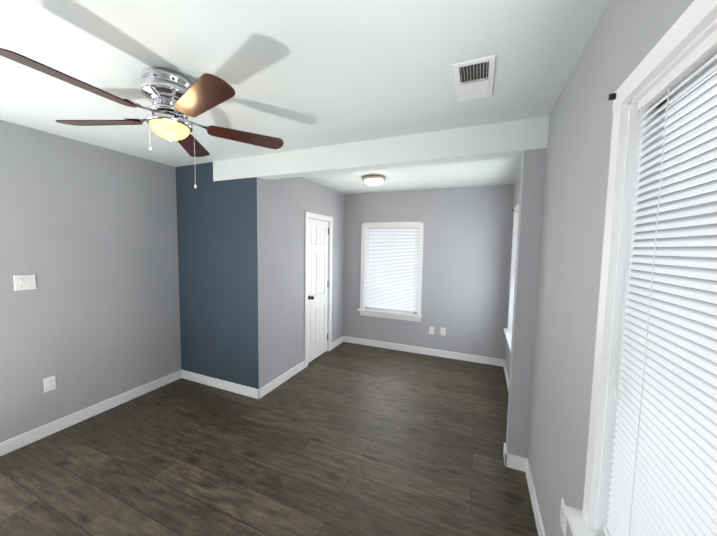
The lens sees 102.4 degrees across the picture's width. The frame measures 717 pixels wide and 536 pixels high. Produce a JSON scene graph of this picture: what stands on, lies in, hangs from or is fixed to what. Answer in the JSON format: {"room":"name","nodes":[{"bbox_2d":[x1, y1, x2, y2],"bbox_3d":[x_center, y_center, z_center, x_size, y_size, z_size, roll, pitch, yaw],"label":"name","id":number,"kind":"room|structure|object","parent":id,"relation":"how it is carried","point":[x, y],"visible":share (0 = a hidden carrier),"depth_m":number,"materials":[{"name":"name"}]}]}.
{"room":"empty living room","nodes":[
{"label":"empty living room","id":0,"kind":"room"},
{"bbox_2d":[0,120,180,442],"bbox_3d":[-2.790,0.182,1.776,0.120,2.440,3.661,3,4,22],"label":"wall","id":1,"kind":"structure","parent":0,"point":[88,236],"depth_m":2.50,"materials":[{"name":"grey paint"}]},
{"bbox_2d":[13,274,35,290],"bbox_3d":[-2.535,0.110,2.197,0.022,0.116,0.116,3,4,22],"label":"light switch","id":2,"kind":"object","parent":1,"relation":"attached to","point":[24,282],"visible":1,"depth_m":2.19,"materials":[{"name":"white plastic"}]},
{"bbox_2d":[43,375,55,392],"bbox_3d":[-2.517,0.947,2.352,0.009,0.116,0.072,3,4,22],"label":"outlet","id":3,"kind":"object","parent":1,"relation":"attached to","point":[49,383],"visible":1,"depth_m":2.35,"materials":[{"name":"white plastic"}]},
{"bbox_2d":[0,370,180,455],"bbox_3d":[-2.747,1.351,1.835,0.014,0.100,3.421,3,4,22],"label":"baseboard","id":4,"kind":"structure","parent":1,"relation":"attached to","point":[24,439],"depth_m":2.54,"materials":[{"name":"white wood"}]},
{"bbox_2d":[176,162,266,388],"bbox_3d":[-1.520,0.102,3.163,1.158,2.440,0.120,3,4,22],"label":"wall","id":5,"kind":"structure","parent":0,"point":[221,230],"depth_m":3.07,"materials":[{"name":"blue paint"}]},
{"bbox_2d":[181,369,259,398],"bbox_3d":[-1.558,1.273,3.183,1.172,0.100,0.014,3,4,22],"label":"baseboard","id":6,"kind":"structure","parent":5,"relation":"attached to","point":[225,385],"depth_m":3.15,"materials":[{"name":"white wood"}]},
{"bbox_2d":[0,342,537,535],"bbox_3d":[-0.724,1.446,2.078,3.811,0.060,5.652,3,4,22],"label":"floor","id":7,"kind":"structure","parent":0,"point":[346,439],"depth_m":2.10,"materials":[{"name":"brown wood"}]},
{"bbox_2d":[265,177,343,383],"bbox_3d":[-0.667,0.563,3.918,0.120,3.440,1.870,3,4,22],"label":"wall","id":8,"kind":"structure","parent":0,"point":[289,202],"depth_m":3.40,"materials":[{"name":"grey paint"}]},
{"bbox_2d":[258,336,342,397],"bbox_3d":[-0.641,1.238,3.879,0.014,0.100,2.005,3,4,22],"label":"baseboard","id":9,"kind":"structure","parent":8,"relation":"attached to","point":[276,382],"depth_m":3.34,"materials":[{"name":"white wood"}]},
{"bbox_2d":[308,218,328,362],"bbox_3d":[-0.547,0.303,4.015,0.100,1.924,0.586,3,4,22],"label":"closet door","id":10,"kind":"structure","parent":8,"relation":"in","point":[318,233],"depth_m":4.01,"materials":[{"name":"white wood"}]},
{"bbox_2d":[304,211,332,367],"bbox_3d":[-0.599,0.271,4.026,0.138,2.009,0.718,3,4,22],"label":"door frame","id":11,"kind":"structure","parent":8,"relation":"attached to","point":[328,219],"depth_m":3.91,"materials":[{"name":"white wood"}]},
{"bbox_2d":[0,0,609,194],"bbox_3d":[-0.684,-1.044,1.898,3.811,0.105,5.651,3,4,22],"label":"ceiling","id":12,"kind":"structure","parent":0,"point":[300,74],"depth_m":1.39,"materials":[{"name":"white paint"}]},
{"bbox_2d":[0,48,283,188],"bbox_3d":[-1.027,-0.716,1.506,1.179,0.555,1.134,3,4,22],"label":"ceiling fan","id":13,"kind":"object","parent":12,"relation":"hanging from","point":[177,99],"visible":1,"depth_m":1.45,"materials":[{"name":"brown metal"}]},
{"bbox_2d":[362,175,385,185],"bbox_3d":[0.184,-1.045,3.473,0.284,0.092,0.284,3,4,22],"label":"ceiling light","id":14,"kind":"object","parent":12,"relation":"attached to","point":[373,180],"visible":1,"depth_m":3.38,"materials":[{"name":"white glass"}]},
{"bbox_2d":[452,55,495,101],"bbox_3d":[0.598,-0.959,1.490,0.187,0.014,0.370,3,4,22],"label":"ceiling vent","id":15,"kind":"object","parent":12,"relation":"in","point":[475,77],"visible":1,"depth_m":1.46,"materials":[{"name":"white metal"}]},
{"bbox_2d":[213,116,548,180],"bbox_3d":[-0.116,-0.952,2.509,2.981,0.200,0.144,3,4,22],"label":"header beam","id":16,"kind":"structure","parent":0,"point":[516,138],"depth_m":2.26,"materials":[{"name":"white paint"}]},
{"bbox_2d":[343,184,513,358],"bbox_3d":[0.838,0.055,4.338,2.534,2.440,0.120,3,4,22],"label":"wall","id":17,"kind":"structure","parent":0,"point":[466,258],"depth_m":4.08,"materials":[{"name":"grey paint"}]},
{"bbox_2d":[358,222,423,321],"bbox_3d":[0.502,0.042,4.445,1.005,1.474,0.186,3,4,22],"label":"window","id":18,"kind":"structure","parent":17,"relation":"in","point":[391,269],"depth_m":4.43,"materials":[{"name":"white plastic"}]},
{"bbox_2d":[343,336,504,366],"bbox_3d":[0.849,1.228,4.337,2.414,0.100,0.014,3,4,22],"label":"baseboard","id":19,"kind":"structure","parent":17,"relation":"attached to","point":[445,354],"depth_m":4.26,"materials":[{"name":"white wood"}]},
{"bbox_2d":[429,326,433,334],"bbox_3d":[1.072,0.919,4.225,0.072,0.116,0.012,3,4,22],"label":"outlet","id":20,"kind":"object","parent":17,"relation":"attached to","point":[431,330],"visible":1,"depth_m":4.22,"materials":[{"name":"white plastic"}]},
{"bbox_2d":[440,328,445,335],"bbox_3d":[1.220,0.921,4.165,0.072,0.116,0.009,3,4,22],"label":"duplex electrical outlet","id":21,"kind":"object","parent":17,"relation":"attached to","point":[442,331],"visible":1,"depth_m":4.16,"materials":[{"name":"white plastic"}]},
{"bbox_2d":[506,148,546,457],"bbox_3d":[1.180,0.325,2.051,0.130,2.240,0.120,3,4,22],"label":"wall","id":22,"kind":"structure","parent":0,"point":[531,195],"depth_m":1.99,"materials":[{"name":"grey paint"}]},
{"bbox_2d":[503,443,527,471],"bbox_3d":[1.154,1.393,2.124,0.144,0.100,0.134,3,4,22],"label":"baseboard","id":23,"kind":"structure","parent":22,"relation":"attached to","point":[512,461],"depth_m":2.07,"materials":[{"name":"white wood"}]},
{"bbox_2d":[505,0,693,535],"bbox_3d":[0.999,0.278,1.282,0.120,2.440,5.652,3,4,22],"label":"wall","id":24,"kind":"structure","parent":0,"point":[626,37],"depth_m":1.23,"materials":[{"name":"grey paint"}]},
{"bbox_2d":[503,360,508,391],"bbox_3d":[1.599,1.335,3.023,0.014,0.100,1.870,3,4,22],"label":"baseboard","id":25,"kind":"structure","parent":24,"relation":"attached to","point":[506,372],"depth_m":3.47,"materials":[{"name":"white wood"}]},
{"bbox_2d":[503,203,518,352],"bbox_3d":[1.676,0.102,2.972,0.186,1.544,1.045,3,4,22],"label":"window","id":26,"kind":"structure","parent":24,"relation":"in","point":[508,333],"depth_m":3.38,"materials":[{"name":"white wood"}]},
{"bbox_2d":[525,459,545,535],"bbox_3d":[0.536,1.502,0.475,0.014,0.100,3.421,3,4,22],"label":"baseboard","id":27,"kind":"structure","parent":24,"relation":"attached to","point":[537,515],"depth_m":1.72,"materials":[{"name":"white wood"}]},
{"bbox_2d":[560,498,566,535],"bbox_3d":[0.872,1.062,1.229,0.009,0.116,0.072,3,4,22],"label":"outlet","id":28,"kind":"object","parent":24,"relation":"attached to","point":[563,520],"visible":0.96,"depth_m":1.22,"materials":[{"name":"white plastic"}]},
{"bbox_2d":[565,0,716,535],"bbox_3d":[0.619,0.237,0.436,0.186,1.484,1.085,3,4,22],"label":"window","id":29,"kind":"structure","parent":24,"relation":"in","point":[651,465],"depth_m":0.70,"materials":[{"name":"white plastic"}]}
]}

